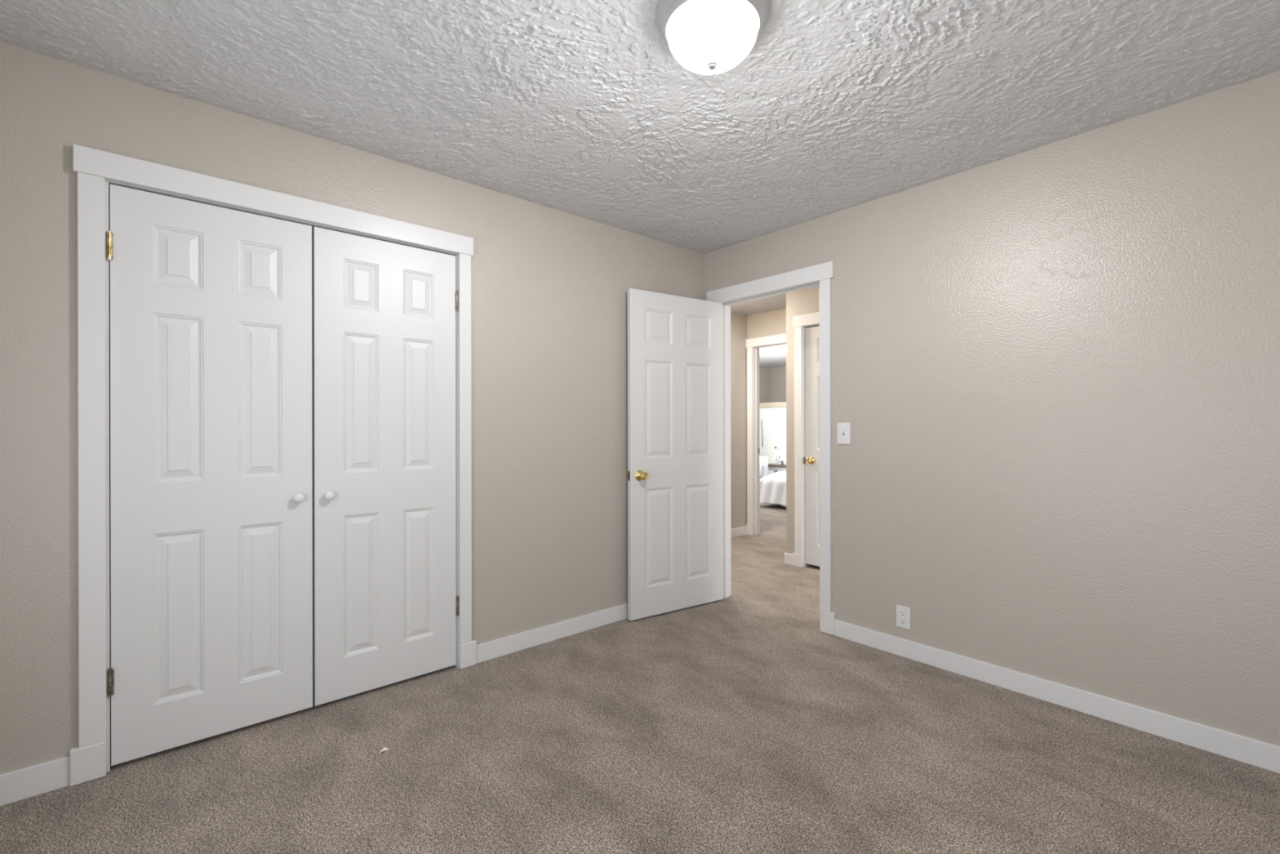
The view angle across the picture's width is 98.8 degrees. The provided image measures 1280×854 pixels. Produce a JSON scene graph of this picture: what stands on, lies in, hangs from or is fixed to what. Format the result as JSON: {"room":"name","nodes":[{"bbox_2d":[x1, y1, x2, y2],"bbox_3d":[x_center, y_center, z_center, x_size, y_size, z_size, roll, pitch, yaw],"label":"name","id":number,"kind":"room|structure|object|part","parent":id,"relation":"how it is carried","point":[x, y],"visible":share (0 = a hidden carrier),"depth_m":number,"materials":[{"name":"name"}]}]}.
{"room":"empty bedroom","nodes":[
{"label":"empty bedroom","id":0,"kind":"room"},
{"bbox_2d":[0,41,704,773],"bbox_3d":[-0.971,-0.016,2.760,3.700,2.440,0.110,0,0,-41],"label":"wall","id":1,"kind":"structure","parent":0,"point":[549,286],"depth_m":2.43,"materials":[{"name":"beige paint"}]},
{"bbox_2d":[106,183,312,765],"bbox_3d":[-1.621,0.168,2.116,0.624,2.037,0.075,0,0,-41],"label":"door","id":2,"kind":"structure","parent":1,"relation":"in","point":[211,402],"depth_m":2.09,"materials":[{"name":"white paint"}]},
{"bbox_3d":[-1.415,0.293,2.273,0.041,0.041,0.042,0,0,-41],"label":"knob","id":3,"kind":"part","parent":2,"relation":"part of","materials":[{"name":"white ceramic"}]},
{"bbox_2d":[69,143,476,786],"bbox_3d":[-1.413,0.127,2.356,1.437,2.157,0.139,0,0,-41],"label":"door frame","id":4,"kind":"structure","parent":1,"relation":"attached to","point":[95,169],"depth_m":1.90,"materials":[{"name":"white paint"}]},
{"bbox_3d":[-1.879,0.112,1.881,0.067,1.945,0.025,0,0,-41],"label":"casing","id":5,"kind":"part","parent":4,"relation":"part of","materials":[{"name":"white paint"}]},
{"bbox_3d":[-0.879,0.110,2.751,0.061,1.945,0.025,0,0,-41],"label":"casing","id":6,"kind":"part","parent":4,"relation":"part of","materials":[{"name":"white paint"}]},
{"bbox_2d":[0,603,627,805],"bbox_3d":[-0.891,1.155,2.748,3.600,0.098,0.014,0,0,-41],"label":"baseboard","id":7,"kind":"structure","parent":1,"relation":"attached to","point":[18,784],"depth_m":2.83,"materials":[{"name":"white paint"}]},
{"bbox_2d":[312,226,458,706],"bbox_3d":[-1.143,0.167,2.531,0.626,2.037,0.075,0,0,-41],"label":"door","id":8,"kind":"structure","parent":1,"relation":"in","point":[386,601],"depth_m":2.51,"materials":[{"name":"white paint"}]},
{"bbox_3d":[-1.330,0.293,2.347,0.041,0.041,0.042,0,0,-41],"label":"knob","id":9,"kind":"part","parent":8,"relation":"part of","materials":[{"name":"white ceramic"}]},
{"bbox_2d":[0,503,1279,853],"bbox_3d":[1.341,1.228,5.362,10.800,0.060,8.200,0,0,-41],"label":"floor","id":10,"kind":"structure","parent":0,"point":[733,724],"depth_m":1.93,"materials":[{"name":"brown carpet"}]},
{"bbox_2d":[378,746,389,753],"bbox_3d":[-0.950,1.198,2.035,0.036,0.010,0.012,0,0,-44],"label":"paper scrap","id":11,"kind":"object","parent":10,"relation":"on","point":[385,748],"visible":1,"depth_m":2.04,"materials":[{"name":"white paper"}]},
{"bbox_2d":[760,456,768,479],"bbox_3d":[1.946,0.857,9.785,0.520,0.670,0.480,0,0,-41],"label":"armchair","id":12,"kind":"object","parent":10,"relation":"on","point":[763,460],"visible":0.07,"depth_m":9.72,"materials":[{"name":"white fabric"}]},
{"bbox_2d":[760,463,764,477],"bbox_3d":[2.037,0.772,9.719,0.139,0.241,0.340,0,0,-41],"label":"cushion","id":13,"kind":"object","parent":12,"relation":"on","point":[762,466],"visible":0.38,"depth_m":9.59,"materials":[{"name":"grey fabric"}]},
{"bbox_2d":[760,471,786,506],"bbox_3d":[3.055,0.718,8.301,2.116,0.950,1.736,0,0,-41],"label":"bed","id":14,"kind":"object","parent":10,"relation":"on","point":[773,486],"visible":0.11,"depth_m":8.06,"materials":[{"name":"white fabric"}]},
{"bbox_2d":[768,463,786,472],"bbox_3d":[2.578,0.936,9.912,0.440,0.510,0.640,0,0,-41],"label":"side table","id":15,"kind":"object","parent":10,"relation":"on","point":[775,467],"visible":0.09,"depth_m":9.81,"materials":[{"name":"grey wood"}]},
{"bbox_2d":[774,454,782,464],"bbox_3d":[2.539,0.600,10.068,0.124,0.165,0.044,0,0,31],"label":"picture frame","id":16,"kind":"object","parent":15,"relation":"on","point":[778,459],"visible":1,"depth_m":10.06,"materials":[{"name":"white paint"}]},
{"bbox_2d":[775,455,781,463],"bbox_3d":[2.539,0.600,10.069,0.100,0.141,0.010,0,-10,31],"label":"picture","id":17,"kind":"object","parent":16,"relation":"attached to","point":[778,458],"depth_m":10.06},
{"bbox_2d":[0,0,1279,253],"bbox_3d":[0.185,-1.232,1.506,3.600,0.008,3.300,0,0,-41],"label":"ceiling","id":18,"kind":"structure","parent":0,"point":[584,108],"depth_m":1.96,"materials":[{"name":"white paint"}]},
{"bbox_2d":[656,0,769,75],"bbox_3d":[0.216,-1.155,1.640,0.333,0.163,0.333,0,0,-41],"label":"ceiling light","id":19,"kind":"object","parent":18,"relation":"attached to","point":[705,37],"visible":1,"depth_m":1.57,"materials":[{"name":"frosted white glass"},{"name":"brushed nickel"}]},
{"bbox_2d":[730,312,746,528],"bbox_3d":[0.408,-0.021,5.518,2.000,2.440,0.110,0,0,-41],"label":"wall","id":20,"kind":"structure","parent":0,"point":[738,322],"depth_m":6.02,"materials":[{"name":"beige paint"}]},
{"bbox_2d":[730,526,746,537],"bbox_3d":[0.484,1.153,5.501,1.869,0.092,0.014,0,0,-41],"label":"baseboard","id":21,"kind":"structure","parent":20,"relation":"attached to","point":[738,531],"depth_m":6.02,"materials":[{"name":"white paint"}]},
{"bbox_2d":[729,293,786,367],"bbox_3d":[2.645,-1.270,6.729,6.750,0.050,7.470,0,0,-41],"label":"ceiling","id":22,"kind":"structure","parent":0,"point":[777,302],"depth_m":5.90,"materials":[{"name":"white paint"}]},
{"bbox_2d":[759,366,769,403],"bbox_3d":[0.992,-0.027,10.155,4.750,2.440,0.130,0,0,-41],"label":"wall","id":23,"kind":"structure","parent":0,"point":[764,372],"depth_m":11.47,"materials":[{"name":"beige paint"}]},
{"bbox_2d":[746,308,786,338],"bbox_3d":[0.780,-0.023,6.697,0.110,2.440,5.050,0,0,-41],"label":"wall","id":24,"kind":"structure","parent":0,"point":[771,322],"depth_m":5.93,"materials":[{"name":"beige paint"}]},
{"bbox_2d":[746,333,786,535],"bbox_3d":[1.537,0.110,5.810,0.133,2.175,0.930,0,0,-41],"label":"door frame","id":25,"kind":"structure","parent":24,"relation":"attached to","point":[753,345],"depth_m":6.08,"materials":[{"name":"white paint"}]},
{"bbox_3d":[1.222,0.102,6.090,0.020,1.970,0.071,0,0,-41],"label":"casing","id":26,"kind":"part","parent":25,"relation":"part of","materials":[{"name":"white paint"}]},
{"bbox_2d":[760,406,786,475],"bbox_3d":[3.730,0.405,9.257,0.120,1.572,4.820,0,0,-41],"label":"wall","id":27,"kind":"structure","parent":0,"point":[773,420],"depth_m":10.53,"materials":[{"name":"white paint"}]},
{"bbox_2d":[761,423,763,447],"bbox_3d":[2.386,0.121,10.705,0.006,0.540,0.039,0,0,-41],"label":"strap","id":28,"kind":"object","parent":27,"relation":"hanging from","point":[762,424],"visible":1,"depth_m":10.70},
{"bbox_2d":[760,401,786,407],"bbox_3d":[3.731,-0.425,9.258,0.195,0.088,4.820,0,0,-41],"label":"ledge","id":29,"kind":"object","parent":27,"relation":"on","point":[784,403],"depth_m":10.49,"materials":[{"name":"beige wood"}]},
{"bbox_2d":[774,446,782,454],"bbox_3d":[2.598,0.444,10.370,0.126,0.143,0.200,0,0,-41],"label":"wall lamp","id":30,"kind":"object","parent":27,"relation":"attached to","point":[779,451],"visible":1,"depth_m":10.30,"materials":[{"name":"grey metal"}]},
{"bbox_3d":[2.622,0.473,10.338,0.120,0.085,0.120,0,0,-41],"label":"lamp shade","id":31,"kind":"part","parent":30,"relation":"part of","materials":[{"name":"white"}]},
{"bbox_2d":[769,366,786,402],"bbox_3d":[4.361,-0.031,9.819,0.110,2.440,5.060,0,0,-41],"label":"wall","id":32,"kind":"structure","parent":0,"point":[777,375],"depth_m":11.43,"materials":[{"name":"beige paint"}]},
{"bbox_2d":[786,285,819,554],"bbox_3d":[2.595,-0.022,3.918,0.800,2.440,3.075,0,0,-41],"label":"wall","id":33,"kind":"structure","parent":0,"point":[805,301],"depth_m":4.78,"materials":[{"name":"beige paint"}]},
{"bbox_2d":[784,552,792,564],"bbox_3d":[2.587,1.152,3.920,0.814,0.092,3.089,0,0,-41],"label":"baseboard","id":34,"kind":"structure","parent":33,"relation":"attached to","point":[788,557],"depth_m":4.78,"materials":[{"name":"white paint"}]},
{"bbox_2d":[792,311,819,567],"bbox_3d":[1.669,0.121,4.432,0.123,2.155,0.926,0,0,-41],"label":"door frame","id":35,"kind":"structure","parent":33,"relation":"attached to","point":[800,322],"depth_m":4.70,"materials":[{"name":"white paint"}]},
{"bbox_3d":[1.362,0.114,4.711,0.020,1.950,0.070,0,0,-41],"label":"casing","id":36,"kind":"part","parent":35,"relation":"part of","materials":[{"name":"white paint"}]},
{"bbox_2d":[804,325,819,566],"bbox_3d":[1.643,0.161,4.411,0.100,2.016,0.740,0,0,-41],"label":"door","id":37,"kind":"structure","parent":33,"relation":"in","point":[811,335],"depth_m":4.65,"materials":[{"name":"white paint"}]},
{"bbox_3d":[1.421,0.284,4.624,0.043,0.054,0.054,0,0,-41],"label":"knob","id":38,"kind":"part","parent":37,"relation":"part of","materials":[{"name":"gold metal"}]},
{"bbox_2d":[703,70,1279,746],"bbox_3d":[1.236,-0.019,3.126,0.110,2.440,4.585,0,0,-41],"label":"wall","id":39,"kind":"structure","parent":0,"point":[1055,366],"depth_m":2.32,"materials":[{"name":"beige paint"}]},
{"bbox_2d":[706,261,835,635],"bbox_3d":[0.848,0.122,3.568,0.151,2.157,0.973,0,0,-41],"label":"door frame","id":40,"kind":"structure","parent":39,"relation":"attached to","point":[820,274],"depth_m":3.22,"materials":[{"name":"white paint"}]},
{"bbox_2d":[627,288,723,620],"bbox_3d":[0.256,0.168,3.581,0.774,2.043,0.139,0,0,-34],"label":"door","id":41,"kind":"structure","parent":40,"relation":"attached to","point":[675,342],"depth_m":3.55,"materials":[{"name":"white paint"}]},
{"bbox_3d":[0.022,0.301,3.368,0.054,0.054,0.043,0,0,-34],"label":"knob","id":42,"kind":"part","parent":41,"relation":"part of","materials":[{"name":"gold metal"}]},
{"bbox_3d":[0.614,0.170,3.939,0.018,2.062,0.087,0,0,-41],"label":"casing","id":43,"kind":"part","parent":40,"relation":"part of","materials":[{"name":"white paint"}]},
{"bbox_3d":[1.083,0.106,3.203,0.020,1.934,0.067,0,0,-41],"label":"casing","id":44,"kind":"part","parent":40,"relation":"part of","materials":[{"name":"white paint"}]},
{"bbox_2d":[837,422,850,444],"bbox_3d":[1.156,0.037,3.120,0.020,0.122,0.079,0,0,-41],"label":"light switch","id":45,"kind":"object","parent":39,"relation":"attached to","point":[843,428],"visible":1,"depth_m":3.12,"materials":[{"name":"white plastic"}]},
{"bbox_2d":[896,604,910,629],"bbox_3d":[1.379,0.996,2.874,0.009,0.113,0.072,0,0,-41],"label":"wall outlet","id":46,"kind":"object","parent":39,"relation":"attached to","point":[903,613],"visible":1,"depth_m":2.87,"materials":[{"name":"white plastic"}]},
{"bbox_2d":[899,617,906,624],"bbox_3d":[1.378,1.015,2.872,0.004,0.034,0.034,0,0,-41],"label":"receptacle","id":47,"kind":"object","parent":46,"relation":"attached to","point":[902,620],"depth_m":2.87,"materials":[{"name":"white plastic"}]},
{"bbox_2d":[899,609,906,616],"bbox_3d":[1.378,0.976,2.872,0.004,0.034,0.034,0,0,-41],"label":"receptacle","id":48,"kind":"object","parent":46,"relation":"attached to","point":[902,612],"depth_m":2.87,"materials":[{"name":"white plastic"}]},
{"bbox_2d":[834,618,1279,773],"bbox_3d":[1.874,1.155,2.302,0.014,0.092,2.284,0,0,-41],"label":"baseboard","id":49,"kind":"structure","parent":39,"relation":"attached to","point":[1265,755],"depth_m":2.30,"materials":[{"name":"white paint"}]}
]}

